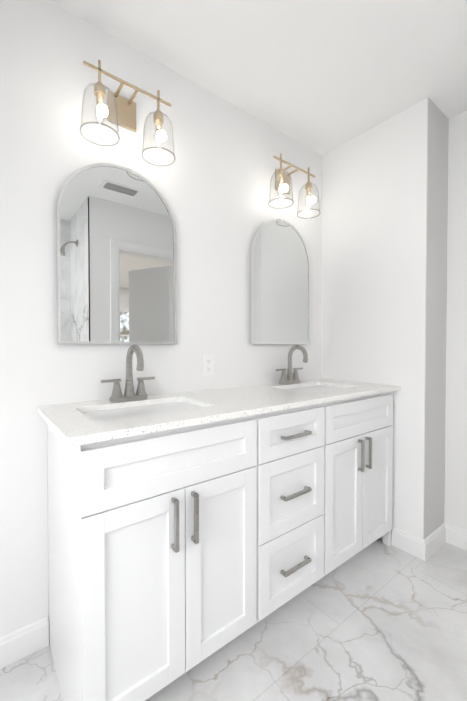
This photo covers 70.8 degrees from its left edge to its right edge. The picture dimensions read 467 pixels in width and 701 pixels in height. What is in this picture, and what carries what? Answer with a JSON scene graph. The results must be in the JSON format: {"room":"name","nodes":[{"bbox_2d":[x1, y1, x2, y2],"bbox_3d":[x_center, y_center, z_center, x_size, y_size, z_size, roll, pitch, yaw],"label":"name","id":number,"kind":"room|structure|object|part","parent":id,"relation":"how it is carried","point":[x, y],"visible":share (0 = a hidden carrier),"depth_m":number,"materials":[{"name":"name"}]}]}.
{"room":"bathroom","nodes":[
{"label":"bathroom","id":0,"kind":"room"},
{"bbox_2d":[0,0,321,668],"bbox_3d":[-0.552,-0.104,1.421,3.065,2.440,0.113,-1,1,-38],"label":"wall","id":1,"kind":"structure","parent":0,"point":[211,185],"depth_m":1.34,"materials":[{"name":"paint"}]},
{"bbox_2d":[56,163,175,343],"bbox_3d":[-0.475,-0.406,1.403,0.500,0.750,0.024,-1,1,-38],"label":"mirror","id":2,"kind":"object","parent":1,"relation":"attached to","point":[115,255],"visible":0.98,"depth_m":1.37,"materials":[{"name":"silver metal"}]},
{"bbox_2d":[79,60,175,166],"bbox_3d":[-0.424,-0.964,1.336,0.383,0.281,0.178,-1,1,-38],"label":"sconce","id":3,"kind":"object","parent":1,"relation":"attached to","point":[121,110],"visible":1,"depth_m":1.36,"materials":[{"name":"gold metal"}]},
{"bbox_3d":[-0.508,-0.910,1.250,0.143,0.177,0.143,-1,1,-38],"label":"lamp shade","id":4,"kind":"part","parent":3,"relation":"part of","materials":[{"name":"clear glass"}]},
{"bbox_3d":[-0.508,-0.920,1.249,0.036,0.117,0.036,-1,1,-38],"label":"bulb","id":5,"kind":"part","parent":3,"relation":"part of","materials":[{"name":"white glass"}]},
{"bbox_3d":[-0.319,-0.923,1.397,0.036,0.117,0.036,-1,1,-38],"label":"bulb","id":6,"kind":"part","parent":3,"relation":"part of","materials":[{"name":"white glass"}]},
{"bbox_3d":[-0.319,-0.913,1.397,0.143,0.177,0.143,-1,1,-38],"label":"lamp shade","id":7,"kind":"part","parent":3,"relation":"part of","materials":[{"name":"clear glass"}]},
{"bbox_2d":[203,354,213,376],"bbox_3d":[-0.128,0.071,1.692,0.070,0.115,0.009,-1,1,-38],"label":"outlet","id":8,"kind":"object","parent":1,"relation":"attached to","point":[208,364],"visible":1,"depth_m":1.69,"materials":[{"name":"white plastic"}]},
{"bbox_2d":[249,219,309,343],"bbox_3d":[0.293,-0.418,2.000,0.500,0.750,0.024,-1,1,-38],"label":"mirror","id":9,"kind":"object","parent":1,"relation":"attached to","point":[279,287],"visible":0.98,"depth_m":1.97,"materials":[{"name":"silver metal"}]},
{"bbox_2d":[268,153,320,218],"bbox_3d":[0.351,-0.974,1.939,0.383,0.281,0.178,-1,1,-38],"label":"sconce","id":10,"kind":"object","parent":1,"relation":"attached to","point":[282,178],"visible":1,"depth_m":1.95,"materials":[{"name":"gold metal"}]},
{"bbox_3d":[0.267,-0.930,1.852,0.036,0.117,0.036,-1,1,-38],"label":"bulb","id":11,"kind":"part","parent":10,"relation":"part of","materials":[{"name":"white glass"}]},
{"bbox_3d":[0.267,-0.920,1.852,0.143,0.177,0.143,-1,1,-38],"label":"lamp shade","id":12,"kind":"part","parent":10,"relation":"part of","materials":[{"name":"clear glass"}]},
{"bbox_3d":[0.457,-0.923,1.999,0.143,0.177,0.143,-1,1,-38],"label":"lamp shade","id":13,"kind":"part","parent":10,"relation":"part of","materials":[{"name":"clear glass"}]},
{"bbox_3d":[0.457,-0.933,1.999,0.036,0.117,0.036,-1,1,-38],"label":"bulb","id":14,"kind":"part","parent":10,"relation":"part of","materials":[{"name":"white glass"}]},
{"bbox_2d":[0,538,466,700],"bbox_3d":[0.096,1.167,0.833,3.340,0.080,1.870,-1,1,-38],"label":"floor","id":15,"kind":"structure","parent":0,"point":[377,620],"depth_m":1.24,"materials":[{"name":"tile"}]},
{"bbox_2d":[47,416,267,700],"bbox_3d":[-0.301,0.673,1.244,0.631,0.893,0.517,-1,1,-38],"label":"base cabinet","id":16,"kind":"object","parent":15,"relation":"on","point":[188,530],"depth_m":1.00,"materials":[{"name":"paint"}]},
{"bbox_2d":[36,380,399,447],"bbox_3d":[0.100,0.210,1.535,1.700,0.022,0.540,-1,1,-38],"label":"countertop","id":17,"kind":"structure","parent":16,"relation":"on","point":[76,424],"depth_m":1.25,"materials":[{"name":"white stone"}]},
{"bbox_2d":[101,344,154,402],"bbox_3d":[-0.399,0.087,1.317,0.222,0.231,0.159,-1,1,-38],"label":"faucet","id":18,"kind":"object","parent":17,"relation":"on","point":[129,396],"depth_m":1.34,"materials":[{"name":"silver metal"}]},
{"bbox_2d":[276,345,307,384],"bbox_3d":[0.368,0.077,1.912,0.222,0.231,0.159,-1,1,-38],"label":"faucet","id":19,"kind":"object","parent":17,"relation":"on","point":[292,378],"depth_m":1.93,"materials":[{"name":"silver metal"}]},
{"bbox_2d":[268,400,339,614],"bbox_3d":[0.092,0.668,1.549,0.530,0.893,0.517,-1,1,-38],"label":"drawers","id":20,"kind":"object","parent":15,"relation":"on","point":[304,443],"depth_m":1.38,"materials":[{"name":"paint"}]},
{"bbox_2d":[340,392,392,564],"bbox_3d":[0.500,0.662,1.866,0.672,0.893,0.517,-1,1,-38],"label":"base cabinet","id":21,"kind":"object","parent":15,"relation":"on","point":[366,422],"depth_m":1.67,"materials":[{"name":"paint"}]},
{"bbox_2d":[50,0,466,154],"bbox_3d":[0.096,-1.353,0.791,3.340,0.080,1.870,-1,1,-38],"label":"ceiling","id":22,"kind":"structure","parent":0,"point":[321,77],"depth_m":1.46,"materials":[{"name":"paint"}]},
{"bbox_2d":[321,98,426,538],"bbox_3d":[0.850,-0.114,2.034,0.100,2.440,0.666,-1,1,-38],"label":"wall","id":23,"kind":"structure","parent":0,"point":[374,184],"depth_m":1.90,"materials":[{"name":"paint"}]},
{"bbox_2d":[391,526,424,560],"bbox_3d":[0.965,1.058,1.813,0.013,0.105,0.180,-1,1,-38],"label":"baseboard","id":24,"kind":"structure","parent":23,"relation":"attached to","point":[409,543],"depth_m":1.81,"materials":[{"name":"paint"}]},
{"bbox_2d":[423,97,448,538],"bbox_3d":[1.125,-0.110,1.823,0.275,2.440,0.004,-1,1,-38],"label":"wall","id":25,"kind":"structure","parent":0,"point":[435,309],"depth_m":1.81,"materials":[{"name":"paint"}]},
{"bbox_2d":[424,523,445,560],"bbox_3d":[1.125,1.057,1.832,0.288,0.105,0.013,-1,1,-38],"label":"baseboard","id":26,"kind":"structure","parent":25,"relation":"attached to","point":[435,540],"depth_m":1.82,"materials":[{"name":"paint"}]},
{"bbox_2d":[444,111,466,530],"bbox_3d":[1.581,-0.106,1.541,0.100,2.440,1.200,-1,1,-38],"label":"wall","id":27,"kind":"structure","parent":0,"point":[455,508],"depth_m":1.86,"materials":[{"name":"paint"}]},
{"bbox_2d":[445,523,466,550],"bbox_3d":[1.526,1.062,1.539,0.013,0.105,0.967,-1,1,-38],"label":"baseboard","id":28,"kind":"structure","parent":27,"relation":"attached to","point":[456,536],"depth_m":1.86,"materials":[{"name":"paint"}]}
]}

